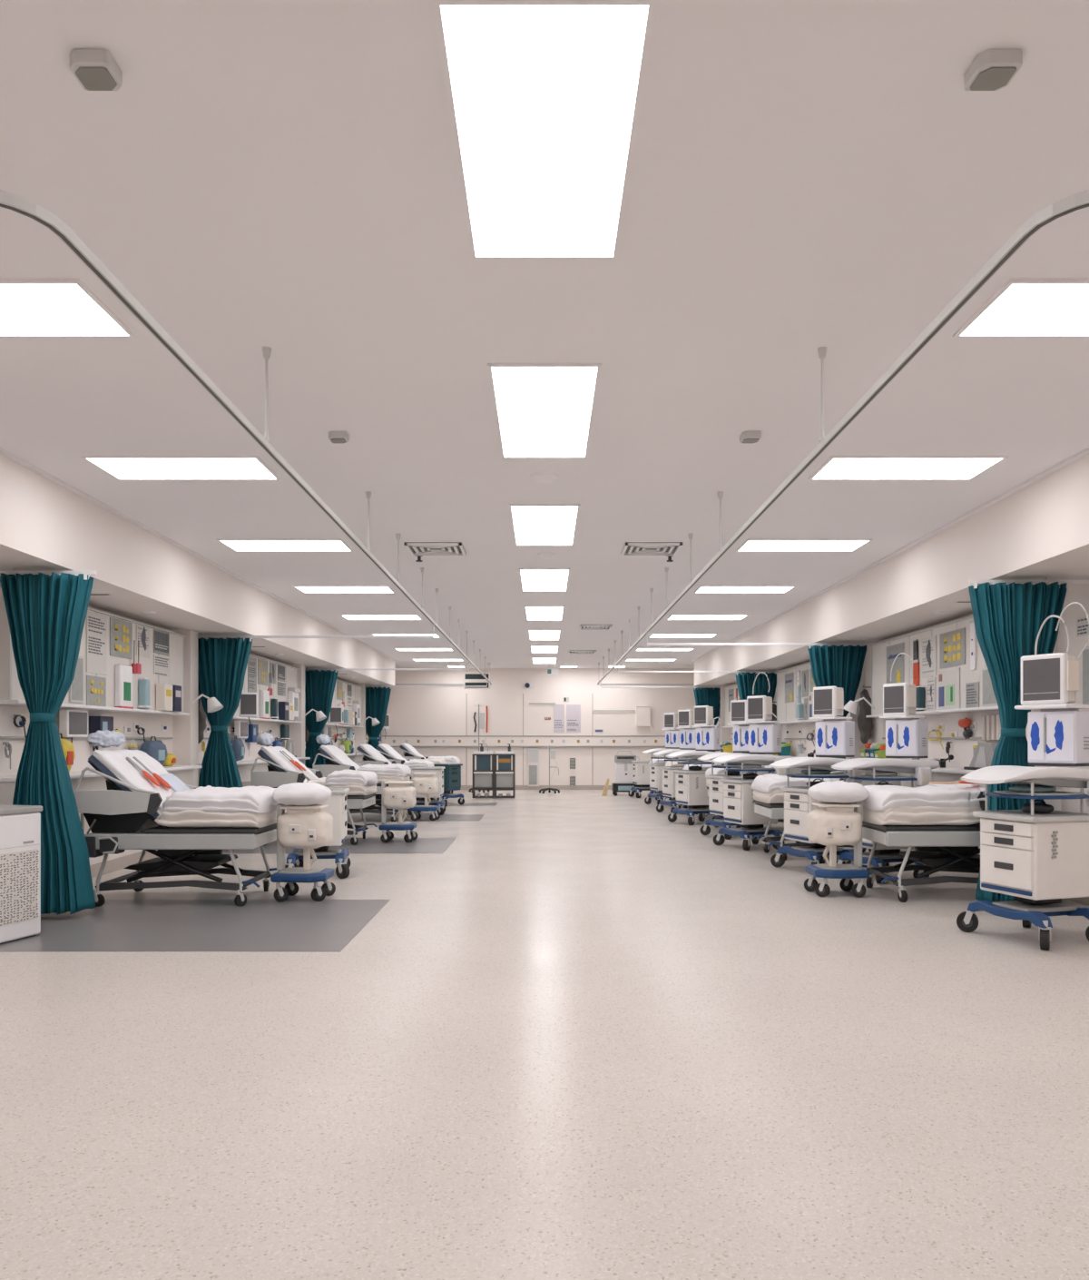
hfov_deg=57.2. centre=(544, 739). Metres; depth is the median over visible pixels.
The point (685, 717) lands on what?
patient monitor
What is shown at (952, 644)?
poster
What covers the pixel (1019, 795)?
shelf
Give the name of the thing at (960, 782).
strap
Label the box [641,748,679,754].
tray
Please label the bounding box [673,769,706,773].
countertop
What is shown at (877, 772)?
folded cloth
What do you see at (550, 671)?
hanging sign
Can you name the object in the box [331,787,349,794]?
countertop
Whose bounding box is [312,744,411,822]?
hospital bed
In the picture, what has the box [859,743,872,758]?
storage bin
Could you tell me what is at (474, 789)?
shelf
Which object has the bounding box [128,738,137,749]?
bottle
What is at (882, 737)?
rail
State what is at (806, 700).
poster
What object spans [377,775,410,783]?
blanket
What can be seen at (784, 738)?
rail
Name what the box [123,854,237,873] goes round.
tray
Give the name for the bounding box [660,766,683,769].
countertop
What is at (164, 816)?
blanket
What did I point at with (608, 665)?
recessed light
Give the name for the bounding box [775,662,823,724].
notice board
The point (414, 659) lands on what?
diffuser
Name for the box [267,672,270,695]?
tag
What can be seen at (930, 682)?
poster
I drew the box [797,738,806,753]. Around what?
bottle
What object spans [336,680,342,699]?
poster
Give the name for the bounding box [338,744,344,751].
pouch
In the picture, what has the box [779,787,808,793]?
countertop
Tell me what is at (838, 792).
pillow
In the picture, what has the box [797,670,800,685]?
wall strip
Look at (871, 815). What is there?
mattress
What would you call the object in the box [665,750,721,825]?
cart
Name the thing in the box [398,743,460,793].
hospital bed
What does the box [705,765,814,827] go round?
hospital bed
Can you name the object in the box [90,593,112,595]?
recessed slot
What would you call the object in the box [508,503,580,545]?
recessed light
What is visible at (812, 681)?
poster
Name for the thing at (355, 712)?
ring binder
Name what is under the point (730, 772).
bag
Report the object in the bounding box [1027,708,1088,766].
equipment case
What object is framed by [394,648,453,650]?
recessed light
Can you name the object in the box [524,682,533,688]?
security camera
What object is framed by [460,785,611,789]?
baseboard
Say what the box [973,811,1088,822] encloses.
countertop
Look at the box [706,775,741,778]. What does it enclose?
countertop
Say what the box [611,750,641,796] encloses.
trolley
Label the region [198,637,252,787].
privacy curtain
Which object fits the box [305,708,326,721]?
lamp
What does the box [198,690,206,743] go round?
gown
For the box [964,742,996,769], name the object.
clipboard
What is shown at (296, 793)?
pillow
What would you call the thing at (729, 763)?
folded cloth
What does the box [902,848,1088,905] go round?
baseboard
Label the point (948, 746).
instrument
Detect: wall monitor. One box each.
[59,708,88,742]
[232,719,248,738]
[238,692,257,736]
[322,726,331,738]
[329,706,342,738]
[384,714,389,738]
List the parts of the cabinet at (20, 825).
panel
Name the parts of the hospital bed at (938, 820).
leg, foot rail, leg, rail, backrest, rail, lift arm, motor, lift arm, rail, rail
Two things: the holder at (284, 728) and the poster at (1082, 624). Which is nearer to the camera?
the poster at (1082, 624)
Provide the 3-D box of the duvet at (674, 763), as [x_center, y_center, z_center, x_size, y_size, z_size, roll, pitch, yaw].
[2.997,0.517,20.248,1.024,0.216,1.098,0,0,0]
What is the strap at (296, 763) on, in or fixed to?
on the sheet at (308, 774)
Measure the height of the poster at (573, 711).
0.788 m
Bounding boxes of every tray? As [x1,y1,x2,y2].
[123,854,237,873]
[367,798,381,807]
[473,751,493,754]
[495,751,514,754]
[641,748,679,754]
[653,749,707,756]
[665,750,717,758]
[698,752,770,760]
[711,753,792,763]
[769,757,848,768]
[830,758,939,769]
[960,765,1088,784]
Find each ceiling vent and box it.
[403,541,466,555]
[568,649,596,653]
[579,624,612,630]
[620,541,682,555]
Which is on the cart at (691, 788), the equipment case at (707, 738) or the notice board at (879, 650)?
the equipment case at (707, 738)
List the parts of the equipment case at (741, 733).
door, door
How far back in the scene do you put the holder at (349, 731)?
23.23 m
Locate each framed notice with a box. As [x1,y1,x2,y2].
[68,655,83,703]
[982,668,997,706]
[1083,646,1088,704]
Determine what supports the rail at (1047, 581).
attached to the wall at (962, 750)
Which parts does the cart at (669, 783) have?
drawer, drawer, drawer, arm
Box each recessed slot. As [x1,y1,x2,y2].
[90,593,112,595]
[955,600,971,602]
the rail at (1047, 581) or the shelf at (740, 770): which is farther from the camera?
the shelf at (740, 770)
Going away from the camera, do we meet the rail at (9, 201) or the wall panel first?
the rail at (9, 201)
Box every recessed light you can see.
[0,278,136,337]
[80,455,280,480]
[142,610,156,613]
[216,538,353,551]
[292,585,395,593]
[340,614,423,620]
[371,633,440,637]
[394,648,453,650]
[412,658,464,660]
[431,0,658,259]
[446,665,465,667]
[487,363,601,458]
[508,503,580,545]
[518,568,571,591]
[523,605,565,620]
[528,630,561,639]
[530,645,559,652]
[531,657,557,663]
[560,665,578,667]
[607,665,625,667]
[624,658,677,660]
[635,648,694,650]
[649,633,718,637]
[666,614,748,620]
[693,585,797,593]
[736,538,872,551]
[808,455,1008,480]
[933,610,946,613]
[953,278,1088,337]
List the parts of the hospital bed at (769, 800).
foot rail, leg, rail, leg, rail, rail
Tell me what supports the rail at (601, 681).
attached to the rail at (1079, 201)
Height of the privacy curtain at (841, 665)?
2.663 m
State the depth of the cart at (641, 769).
24.04 m
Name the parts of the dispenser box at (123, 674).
green panel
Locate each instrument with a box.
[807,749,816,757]
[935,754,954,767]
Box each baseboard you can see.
[89,812,286,877]
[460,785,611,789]
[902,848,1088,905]
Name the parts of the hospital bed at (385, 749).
mattress, rail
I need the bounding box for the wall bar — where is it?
[593,709,635,710]
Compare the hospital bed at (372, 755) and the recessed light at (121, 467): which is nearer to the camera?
the recessed light at (121, 467)
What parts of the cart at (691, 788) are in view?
drawer, drawer, drawer, arm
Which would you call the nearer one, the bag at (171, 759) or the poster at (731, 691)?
the bag at (171, 759)
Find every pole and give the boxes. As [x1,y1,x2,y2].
[468,704,489,792]
[539,745,560,793]
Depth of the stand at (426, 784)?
17.17 m
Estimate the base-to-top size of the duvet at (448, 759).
0.211 m
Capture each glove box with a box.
[88,715,113,743]
[245,723,258,742]
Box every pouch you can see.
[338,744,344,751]
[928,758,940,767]
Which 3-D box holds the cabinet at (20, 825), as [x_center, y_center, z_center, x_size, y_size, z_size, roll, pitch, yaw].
[-3.860,0.935,6.901,0.378,0.930,0.638,0,0,16]
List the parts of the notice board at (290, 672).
trim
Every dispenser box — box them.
[114,664,133,708]
[260,689,269,718]
[337,703,344,724]
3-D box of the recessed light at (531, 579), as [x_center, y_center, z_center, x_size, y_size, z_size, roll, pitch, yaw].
[0.000,-1.993,12.500,0.609,0.014,1.744,0,0,0]
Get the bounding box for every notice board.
[0,584,189,715]
[205,654,302,723]
[324,679,364,727]
[721,683,738,728]
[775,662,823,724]
[866,615,998,718]
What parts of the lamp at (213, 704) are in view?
arm, lamp shade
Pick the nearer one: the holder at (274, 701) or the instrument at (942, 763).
the instrument at (942, 763)
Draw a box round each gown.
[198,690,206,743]
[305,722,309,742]
[770,701,777,720]
[857,685,873,744]
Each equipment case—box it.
[665,729,679,748]
[679,728,696,749]
[696,727,720,750]
[732,724,749,752]
[749,722,781,754]
[816,718,855,757]
[886,718,928,758]
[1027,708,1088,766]
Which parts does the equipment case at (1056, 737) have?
door, door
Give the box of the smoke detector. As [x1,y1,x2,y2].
[530,471,559,482]
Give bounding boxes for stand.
[378,780,417,842]
[409,771,440,821]
[804,801,869,897]
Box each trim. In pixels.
[0,447,397,661]
[172,630,198,787]
[289,664,305,765]
[354,683,365,752]
[522,693,523,785]
[691,447,1088,661]
[719,685,730,752]
[846,645,866,773]
[1025,639,1057,789]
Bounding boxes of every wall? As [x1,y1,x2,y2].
[0,582,380,865]
[380,668,700,785]
[715,579,1088,854]
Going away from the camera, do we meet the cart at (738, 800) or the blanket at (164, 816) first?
the blanket at (164, 816)
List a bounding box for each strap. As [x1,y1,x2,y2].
[126,756,171,788]
[279,750,306,770]
[928,780,979,784]
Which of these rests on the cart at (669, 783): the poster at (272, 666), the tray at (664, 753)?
the tray at (664, 753)
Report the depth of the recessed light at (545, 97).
3.19 m
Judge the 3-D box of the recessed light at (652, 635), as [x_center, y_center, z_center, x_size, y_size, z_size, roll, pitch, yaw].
[2.640,-1.993,19.080,1.244,0.014,0.604,0,0,0]
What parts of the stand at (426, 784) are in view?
post, plate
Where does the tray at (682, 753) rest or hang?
on the cart at (691, 788)
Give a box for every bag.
[59,733,75,771]
[139,736,167,765]
[162,753,177,766]
[230,735,245,761]
[271,737,284,748]
[341,738,352,753]
[689,764,702,770]
[725,770,739,775]
[743,771,758,778]
[807,778,826,787]
[875,780,893,785]
[1022,799,1053,813]
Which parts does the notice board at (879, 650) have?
wall strip, wall strip, trim, wall strip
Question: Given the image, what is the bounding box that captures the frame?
[898,850,980,869]
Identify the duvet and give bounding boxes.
[162,785,286,813]
[324,769,378,786]
[356,763,411,776]
[403,759,434,769]
[409,758,446,763]
[427,756,460,763]
[649,758,689,766]
[665,760,711,766]
[682,764,711,769]
[705,765,774,779]
[751,773,847,793]
[860,783,985,811]
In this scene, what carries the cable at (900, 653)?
attached to the patient monitor at (900, 699)
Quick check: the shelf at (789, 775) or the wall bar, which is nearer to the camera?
the shelf at (789, 775)
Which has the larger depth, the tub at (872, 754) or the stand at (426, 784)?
the stand at (426, 784)
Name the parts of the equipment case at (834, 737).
door, door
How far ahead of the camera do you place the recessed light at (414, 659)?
24.71 m
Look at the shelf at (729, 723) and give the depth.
14.34 m
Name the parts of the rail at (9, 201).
hanger rod, hanger rod, hanger rod, hanger rod, hanger rod, hanger rod, hanger rod, hanger rod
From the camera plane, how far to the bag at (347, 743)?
22.33 m
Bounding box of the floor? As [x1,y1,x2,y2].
[0,789,1088,1279]
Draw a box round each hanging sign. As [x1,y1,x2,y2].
[463,662,490,689]
[547,668,558,674]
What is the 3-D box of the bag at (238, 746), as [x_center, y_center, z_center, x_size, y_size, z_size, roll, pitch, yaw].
[-4.465,0.127,14.449,0.211,0.377,0.288,0,0,0]
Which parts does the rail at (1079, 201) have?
hanger rod, hanger rod, hanger rod, hanger rod, hanger rod, hanger rod, hanger rod, hanger rod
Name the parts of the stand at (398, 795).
post, dial panel, plate, dial panel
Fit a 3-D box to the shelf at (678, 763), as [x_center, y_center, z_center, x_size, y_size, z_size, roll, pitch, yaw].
[2.536,0.389,16.713,0.628,0.022,0.589,0,0,-16]
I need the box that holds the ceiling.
[0,0,1088,668]
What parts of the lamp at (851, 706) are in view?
lamp shade, arm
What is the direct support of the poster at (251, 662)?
attached to the notice board at (290, 672)
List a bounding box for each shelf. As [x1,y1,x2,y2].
[0,765,202,805]
[198,757,310,782]
[345,752,364,760]
[473,788,492,790]
[495,788,512,790]
[650,757,678,758]
[662,728,682,729]
[678,762,714,764]
[691,725,718,727]
[711,765,739,767]
[726,768,775,771]
[728,722,756,724]
[744,720,779,723]
[787,774,849,777]
[809,716,852,719]
[849,776,917,780]
[863,766,975,787]
[878,715,925,718]
[983,792,1088,799]
[1014,703,1088,709]
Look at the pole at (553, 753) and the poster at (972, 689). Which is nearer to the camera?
the poster at (972, 689)
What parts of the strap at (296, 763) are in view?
handle, handle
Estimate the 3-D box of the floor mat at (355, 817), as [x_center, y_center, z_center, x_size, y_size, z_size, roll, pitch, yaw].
[-2.835,1.399,17.950,3.430,0.002,1.500,0,0,0]
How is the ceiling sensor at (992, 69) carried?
attached to the ceiling
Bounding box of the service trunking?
[382,735,665,747]
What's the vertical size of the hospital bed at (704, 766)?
1.048 m
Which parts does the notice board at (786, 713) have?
trim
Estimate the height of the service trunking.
0.320 m
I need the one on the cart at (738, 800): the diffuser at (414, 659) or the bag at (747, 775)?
the bag at (747, 775)
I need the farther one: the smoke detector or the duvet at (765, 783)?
the duvet at (765, 783)
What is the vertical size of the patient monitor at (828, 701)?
0.354 m
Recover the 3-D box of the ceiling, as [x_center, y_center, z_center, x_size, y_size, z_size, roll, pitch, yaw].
[0.000,-2.100,12.000,9.600,0.200,32.400,0,0,0]
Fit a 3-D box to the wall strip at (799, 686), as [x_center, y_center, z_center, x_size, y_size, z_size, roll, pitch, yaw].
[4.407,-0.683,17.294,0.025,0.527,0.144,0,0,0]
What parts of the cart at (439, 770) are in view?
arm, drawer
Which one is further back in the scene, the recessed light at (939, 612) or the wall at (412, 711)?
the wall at (412, 711)
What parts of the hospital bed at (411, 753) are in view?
mattress, rail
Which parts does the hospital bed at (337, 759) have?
mattress, rail, rail, rail, lift arm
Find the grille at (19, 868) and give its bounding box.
[0,848,39,926]
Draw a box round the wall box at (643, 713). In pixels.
[636,706,649,726]
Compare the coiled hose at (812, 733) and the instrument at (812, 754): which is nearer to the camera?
the instrument at (812, 754)
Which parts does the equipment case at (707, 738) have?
door, door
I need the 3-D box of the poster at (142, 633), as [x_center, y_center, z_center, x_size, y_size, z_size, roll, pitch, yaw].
[-4.416,-1.086,10.991,0.008,0.333,0.373,0,0,0]
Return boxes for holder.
[137,677,152,708]
[270,698,278,718]
[280,723,290,739]
[344,708,349,724]
[346,728,354,739]
[796,703,804,720]
[915,686,926,710]
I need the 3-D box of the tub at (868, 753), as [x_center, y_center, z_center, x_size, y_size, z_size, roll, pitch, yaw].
[4.380,0.198,13.207,0.238,0.225,0.180,0,0,0]
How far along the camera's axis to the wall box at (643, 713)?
27.88 m
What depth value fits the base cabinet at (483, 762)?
23.74 m
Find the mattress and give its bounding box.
[853,806,982,825]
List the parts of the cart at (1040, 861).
post, handle, handle, handle, drawer, drawer, drawer, arm, post, latch chain, arm, post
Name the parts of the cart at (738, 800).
post, handle, handle, handle, drawer, drawer, drawer, arm, post, arm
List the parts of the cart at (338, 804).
arm, arm, drawer, drawer, drawer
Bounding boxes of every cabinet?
[0,804,42,944]
[472,751,494,797]
[494,751,515,797]
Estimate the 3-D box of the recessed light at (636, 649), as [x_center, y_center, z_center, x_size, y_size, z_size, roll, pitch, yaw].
[2.640,-1.993,21.980,1.244,0.014,0.604,0,0,0]
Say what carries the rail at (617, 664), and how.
attached to the rail at (1079, 201)
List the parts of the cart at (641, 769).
drawer, arm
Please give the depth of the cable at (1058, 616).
7.09 m
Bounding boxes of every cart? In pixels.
[270,803,335,902]
[285,787,350,878]
[407,766,445,815]
[433,763,464,806]
[628,760,659,797]
[641,748,685,805]
[653,749,707,814]
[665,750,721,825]
[698,752,770,839]
[711,753,792,850]
[769,757,862,867]
[830,758,939,883]
[956,765,1088,950]
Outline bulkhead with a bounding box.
[694,453,1088,686]
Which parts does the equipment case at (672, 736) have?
door, door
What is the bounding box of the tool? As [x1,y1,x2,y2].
[958,718,973,738]
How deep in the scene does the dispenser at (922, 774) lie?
9.85 m
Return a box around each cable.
[752,671,769,694]
[890,652,913,681]
[1034,615,1070,654]
[1055,601,1088,660]
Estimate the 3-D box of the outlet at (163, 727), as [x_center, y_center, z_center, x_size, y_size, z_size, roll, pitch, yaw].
[-4.577,-0.145,12.020,0.045,0.090,0.070,0,0,0]
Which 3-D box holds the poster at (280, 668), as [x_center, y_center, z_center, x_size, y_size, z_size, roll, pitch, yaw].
[-4.415,-1.119,16.762,0.010,0.272,0.463,0,0,0]
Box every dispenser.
[287,687,300,720]
[353,700,361,725]
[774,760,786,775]
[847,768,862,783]
[915,767,931,786]
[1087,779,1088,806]
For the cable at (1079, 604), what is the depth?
6.97 m
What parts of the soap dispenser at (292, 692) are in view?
label plate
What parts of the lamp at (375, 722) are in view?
lamp shade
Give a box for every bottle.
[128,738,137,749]
[480,743,483,751]
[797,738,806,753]
[973,738,987,754]
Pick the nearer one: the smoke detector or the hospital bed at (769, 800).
the smoke detector
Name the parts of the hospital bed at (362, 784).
mattress, rail, backrest, leg, rail, rail, leg, foot rail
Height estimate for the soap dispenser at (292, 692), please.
0.568 m
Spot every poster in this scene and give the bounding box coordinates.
[86,610,107,675]
[86,675,106,706]
[109,617,132,659]
[136,624,150,658]
[153,629,169,656]
[153,654,170,677]
[247,656,256,692]
[257,659,267,685]
[269,661,275,683]
[277,664,285,681]
[277,681,285,696]
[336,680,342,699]
[347,683,351,697]
[347,697,352,707]
[553,704,564,732]
[566,704,580,732]
[728,688,734,711]
[785,672,793,703]
[801,669,808,697]
[804,698,808,719]
[809,669,816,691]
[809,692,813,717]
[886,642,904,683]
[921,635,936,677]
[926,677,935,710]
[938,667,960,709]
[939,627,965,669]
[965,681,979,708]
[1076,616,1088,637]
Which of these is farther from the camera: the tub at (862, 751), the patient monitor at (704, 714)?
the patient monitor at (704, 714)
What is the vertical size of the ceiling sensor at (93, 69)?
0.050 m
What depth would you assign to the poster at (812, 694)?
16.47 m
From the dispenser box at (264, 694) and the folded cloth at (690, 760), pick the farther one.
the folded cloth at (690, 760)
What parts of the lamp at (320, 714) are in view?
lamp shade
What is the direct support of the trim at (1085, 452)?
attached to the ceiling
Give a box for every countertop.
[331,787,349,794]
[412,767,445,769]
[434,763,462,766]
[648,763,664,766]
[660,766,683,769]
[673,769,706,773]
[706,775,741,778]
[720,778,754,783]
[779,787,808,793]
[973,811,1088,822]
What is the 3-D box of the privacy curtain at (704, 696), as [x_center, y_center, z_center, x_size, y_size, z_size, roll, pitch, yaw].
[4.141,0.020,25.000,0.834,2.663,0.456,0,0,0]
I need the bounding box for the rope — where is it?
[473,712,476,731]
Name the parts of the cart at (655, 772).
drawer, drawer, drawer, arm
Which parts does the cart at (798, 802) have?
post, handle, handle, handle, drawer, drawer, drawer, arm, post, arm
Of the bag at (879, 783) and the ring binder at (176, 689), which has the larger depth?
the ring binder at (176, 689)
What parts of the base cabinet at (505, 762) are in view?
amber panel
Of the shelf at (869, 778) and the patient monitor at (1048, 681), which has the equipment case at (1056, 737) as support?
the patient monitor at (1048, 681)
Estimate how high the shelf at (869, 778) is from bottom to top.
0.022 m
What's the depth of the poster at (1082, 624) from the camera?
8.53 m
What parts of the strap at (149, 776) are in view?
handle, handle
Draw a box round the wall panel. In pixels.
[528,748,539,786]
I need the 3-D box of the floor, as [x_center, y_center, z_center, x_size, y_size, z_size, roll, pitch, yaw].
[0.000,1.500,12.000,9.600,0.200,32.400,0,0,0]
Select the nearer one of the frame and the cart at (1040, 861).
the cart at (1040, 861)
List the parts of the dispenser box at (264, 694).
green panel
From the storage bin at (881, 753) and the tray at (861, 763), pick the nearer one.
the tray at (861, 763)
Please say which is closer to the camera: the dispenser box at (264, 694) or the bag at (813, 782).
the bag at (813, 782)
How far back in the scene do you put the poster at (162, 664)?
11.52 m
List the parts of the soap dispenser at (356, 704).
label plate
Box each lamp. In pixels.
[191,693,223,712]
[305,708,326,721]
[361,716,379,726]
[844,697,875,714]
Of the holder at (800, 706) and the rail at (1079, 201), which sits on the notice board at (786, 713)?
the holder at (800, 706)
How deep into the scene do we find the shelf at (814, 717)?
10.68 m
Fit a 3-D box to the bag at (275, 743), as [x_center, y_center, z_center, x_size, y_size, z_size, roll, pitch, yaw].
[-4.470,0.139,16.651,0.222,0.359,0.471,0,0,0]
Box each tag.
[131,649,136,673]
[136,649,141,673]
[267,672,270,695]
[269,672,272,695]
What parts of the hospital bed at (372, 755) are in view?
mattress, rail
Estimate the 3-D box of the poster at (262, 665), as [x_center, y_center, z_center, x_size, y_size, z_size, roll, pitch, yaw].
[-4.415,-1.055,15.668,0.009,0.388,0.535,0,0,0]
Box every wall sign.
[563,697,569,701]
[594,728,603,732]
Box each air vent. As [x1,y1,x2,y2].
[570,758,575,768]
[570,776,575,786]
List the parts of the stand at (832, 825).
dial panel, plate, dial panel, post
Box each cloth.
[87,729,126,748]
[256,732,274,745]
[315,734,330,744]
[685,758,703,761]
[721,762,741,765]
[737,764,761,767]
[800,769,830,774]
[865,770,897,776]
[982,714,1001,739]
[1009,784,1056,792]
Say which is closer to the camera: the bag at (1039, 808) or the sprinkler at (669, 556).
the bag at (1039, 808)
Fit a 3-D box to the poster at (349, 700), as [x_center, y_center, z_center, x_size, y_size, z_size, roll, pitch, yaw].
[-4.416,-0.854,22.627,0.008,0.220,0.492,0,0,0]
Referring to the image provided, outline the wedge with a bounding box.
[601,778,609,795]
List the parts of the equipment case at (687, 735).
door, door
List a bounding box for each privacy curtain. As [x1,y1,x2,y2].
[0,571,95,915]
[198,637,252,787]
[305,669,338,768]
[365,686,391,754]
[693,687,720,751]
[735,672,777,753]
[807,644,868,773]
[968,581,1069,903]
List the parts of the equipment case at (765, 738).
door, door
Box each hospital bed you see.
[74,748,286,906]
[250,746,378,845]
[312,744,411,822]
[353,743,434,800]
[376,743,446,800]
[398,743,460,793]
[649,758,689,800]
[664,760,711,808]
[682,764,711,817]
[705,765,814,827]
[751,769,901,860]
[853,780,1062,902]
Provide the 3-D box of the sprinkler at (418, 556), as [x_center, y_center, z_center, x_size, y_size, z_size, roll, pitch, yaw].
[-1.350,-1.960,10.750,0.078,0.080,0.080,0,0,0]
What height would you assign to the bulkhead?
0.643 m
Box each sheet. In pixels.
[159,773,189,791]
[302,770,315,779]
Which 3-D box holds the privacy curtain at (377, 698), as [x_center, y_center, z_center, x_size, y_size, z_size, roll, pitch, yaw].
[-4.202,0.020,24.601,0.851,2.663,0.442,0,0,0]
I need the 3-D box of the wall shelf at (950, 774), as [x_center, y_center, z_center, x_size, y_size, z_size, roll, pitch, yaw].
[4.400,0.460,11.400,0.400,0.300,4.200,0,0,0]
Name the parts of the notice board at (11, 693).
trim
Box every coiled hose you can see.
[2,742,11,768]
[13,714,26,738]
[137,727,145,741]
[200,741,205,752]
[246,742,250,756]
[807,732,815,746]
[928,729,944,748]
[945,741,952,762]
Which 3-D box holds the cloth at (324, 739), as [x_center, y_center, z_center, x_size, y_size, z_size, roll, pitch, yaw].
[-3.815,-0.010,17.251,0.204,0.177,0.436,0,0,0]
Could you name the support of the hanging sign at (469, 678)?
in the ceiling
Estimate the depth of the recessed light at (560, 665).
26.90 m
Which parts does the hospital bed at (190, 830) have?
rail post, leg, rail, mattress, leg, rail, backrest, lift arm, motor, lift arm, rail, leg, leg, foot rail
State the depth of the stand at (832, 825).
8.88 m
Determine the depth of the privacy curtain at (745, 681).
19.31 m
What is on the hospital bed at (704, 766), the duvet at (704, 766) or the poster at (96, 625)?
the duvet at (704, 766)
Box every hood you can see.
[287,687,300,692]
[353,700,361,704]
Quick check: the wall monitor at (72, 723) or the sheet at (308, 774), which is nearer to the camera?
the wall monitor at (72, 723)
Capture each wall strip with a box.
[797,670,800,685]
[797,685,800,703]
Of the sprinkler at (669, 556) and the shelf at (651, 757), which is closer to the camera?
the sprinkler at (669, 556)
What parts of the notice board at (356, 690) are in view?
trim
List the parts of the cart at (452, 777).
arm, drawer, drawer, drawer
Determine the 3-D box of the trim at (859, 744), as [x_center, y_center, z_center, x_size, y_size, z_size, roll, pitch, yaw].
[4.490,0.021,14.440,0.220,2.757,0.280,0,0,0]
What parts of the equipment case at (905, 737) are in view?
door, door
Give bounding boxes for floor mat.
[0,899,390,951]
[222,837,456,853]
[347,814,484,821]
[374,802,497,806]
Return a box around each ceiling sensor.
[68,49,122,90]
[328,431,348,443]
[739,431,761,443]
[964,49,1023,90]
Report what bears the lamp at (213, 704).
attached to the wall at (152, 723)
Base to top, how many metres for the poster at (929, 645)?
0.448 m
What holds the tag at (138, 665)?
hanging from the notice board at (11, 693)
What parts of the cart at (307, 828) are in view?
post, dial panel, plate, dial panel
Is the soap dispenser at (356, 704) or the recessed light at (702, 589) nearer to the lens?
the recessed light at (702, 589)
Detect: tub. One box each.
[859,748,870,758]
[865,748,876,758]
[869,748,879,758]
[874,749,895,758]
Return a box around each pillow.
[273,782,331,805]
[807,780,869,803]
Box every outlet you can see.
[16,718,23,728]
[123,726,130,733]
[133,722,138,730]
[161,724,167,731]
[938,723,944,730]
[951,731,958,737]
[971,721,977,730]
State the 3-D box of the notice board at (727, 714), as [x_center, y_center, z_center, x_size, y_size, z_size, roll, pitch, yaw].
[4.463,-0.790,22.375,0.230,0.980,4.250,0,0,0]
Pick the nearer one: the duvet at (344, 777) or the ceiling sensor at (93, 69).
the ceiling sensor at (93, 69)
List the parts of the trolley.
panel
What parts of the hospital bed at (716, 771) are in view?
rail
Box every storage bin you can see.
[722,742,732,752]
[777,743,790,756]
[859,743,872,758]
[865,742,878,758]
[869,743,886,758]
[874,744,895,758]
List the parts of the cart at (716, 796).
drawer, drawer, drawer, arm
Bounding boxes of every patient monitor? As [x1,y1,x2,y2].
[662,712,682,729]
[676,709,699,728]
[691,705,718,727]
[728,699,756,724]
[744,695,779,723]
[809,686,852,719]
[878,682,925,718]
[1014,652,1088,709]
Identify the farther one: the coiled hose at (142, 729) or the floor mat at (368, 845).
the floor mat at (368, 845)
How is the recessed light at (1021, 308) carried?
in the ceiling
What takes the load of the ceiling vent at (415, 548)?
in the ceiling
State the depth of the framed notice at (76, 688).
9.42 m
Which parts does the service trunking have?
rail, rail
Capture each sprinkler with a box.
[415,555,423,561]
[666,555,673,561]
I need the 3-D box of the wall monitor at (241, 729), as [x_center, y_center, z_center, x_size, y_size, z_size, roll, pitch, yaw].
[-4.519,-0.005,14.755,0.163,0.561,0.432,0,0,0]
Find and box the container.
[285,739,296,757]
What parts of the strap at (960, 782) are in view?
handle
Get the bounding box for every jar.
[128,747,137,749]
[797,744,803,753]
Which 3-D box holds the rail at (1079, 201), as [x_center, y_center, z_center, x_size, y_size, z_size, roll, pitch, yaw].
[2.974,-1.740,14.855,3.153,0.520,24.318,0,0,0]
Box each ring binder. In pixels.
[156,683,172,710]
[167,684,181,711]
[278,701,288,719]
[288,701,293,719]
[348,711,354,725]
[354,711,356,725]
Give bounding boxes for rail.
[0,189,492,685]
[0,568,96,574]
[0,736,172,738]
[198,624,434,638]
[203,737,289,739]
[305,660,469,669]
[330,738,355,739]
[365,679,487,687]
[597,189,1088,685]
[600,680,719,688]
[617,663,779,672]
[647,632,876,645]
[784,738,816,739]
[882,737,982,738]
[968,577,1088,583]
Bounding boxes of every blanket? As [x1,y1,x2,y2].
[154,806,286,827]
[306,776,376,795]
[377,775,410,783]
[752,789,785,803]
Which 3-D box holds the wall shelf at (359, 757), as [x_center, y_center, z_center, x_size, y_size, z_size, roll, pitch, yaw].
[-4.400,0.460,21.500,0.400,0.300,5.200,0,0,0]
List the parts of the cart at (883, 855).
arm, drawer, post, post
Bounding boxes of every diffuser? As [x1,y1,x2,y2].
[413,659,462,660]
[626,659,675,660]
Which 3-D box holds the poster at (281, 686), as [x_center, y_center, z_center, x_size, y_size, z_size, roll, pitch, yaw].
[-4.416,-0.854,16.777,0.008,0.220,0.492,0,0,0]
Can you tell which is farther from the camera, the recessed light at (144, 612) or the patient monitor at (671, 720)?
the patient monitor at (671, 720)
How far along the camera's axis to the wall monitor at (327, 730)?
20.47 m
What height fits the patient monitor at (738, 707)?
0.354 m
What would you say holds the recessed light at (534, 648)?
in the ceiling

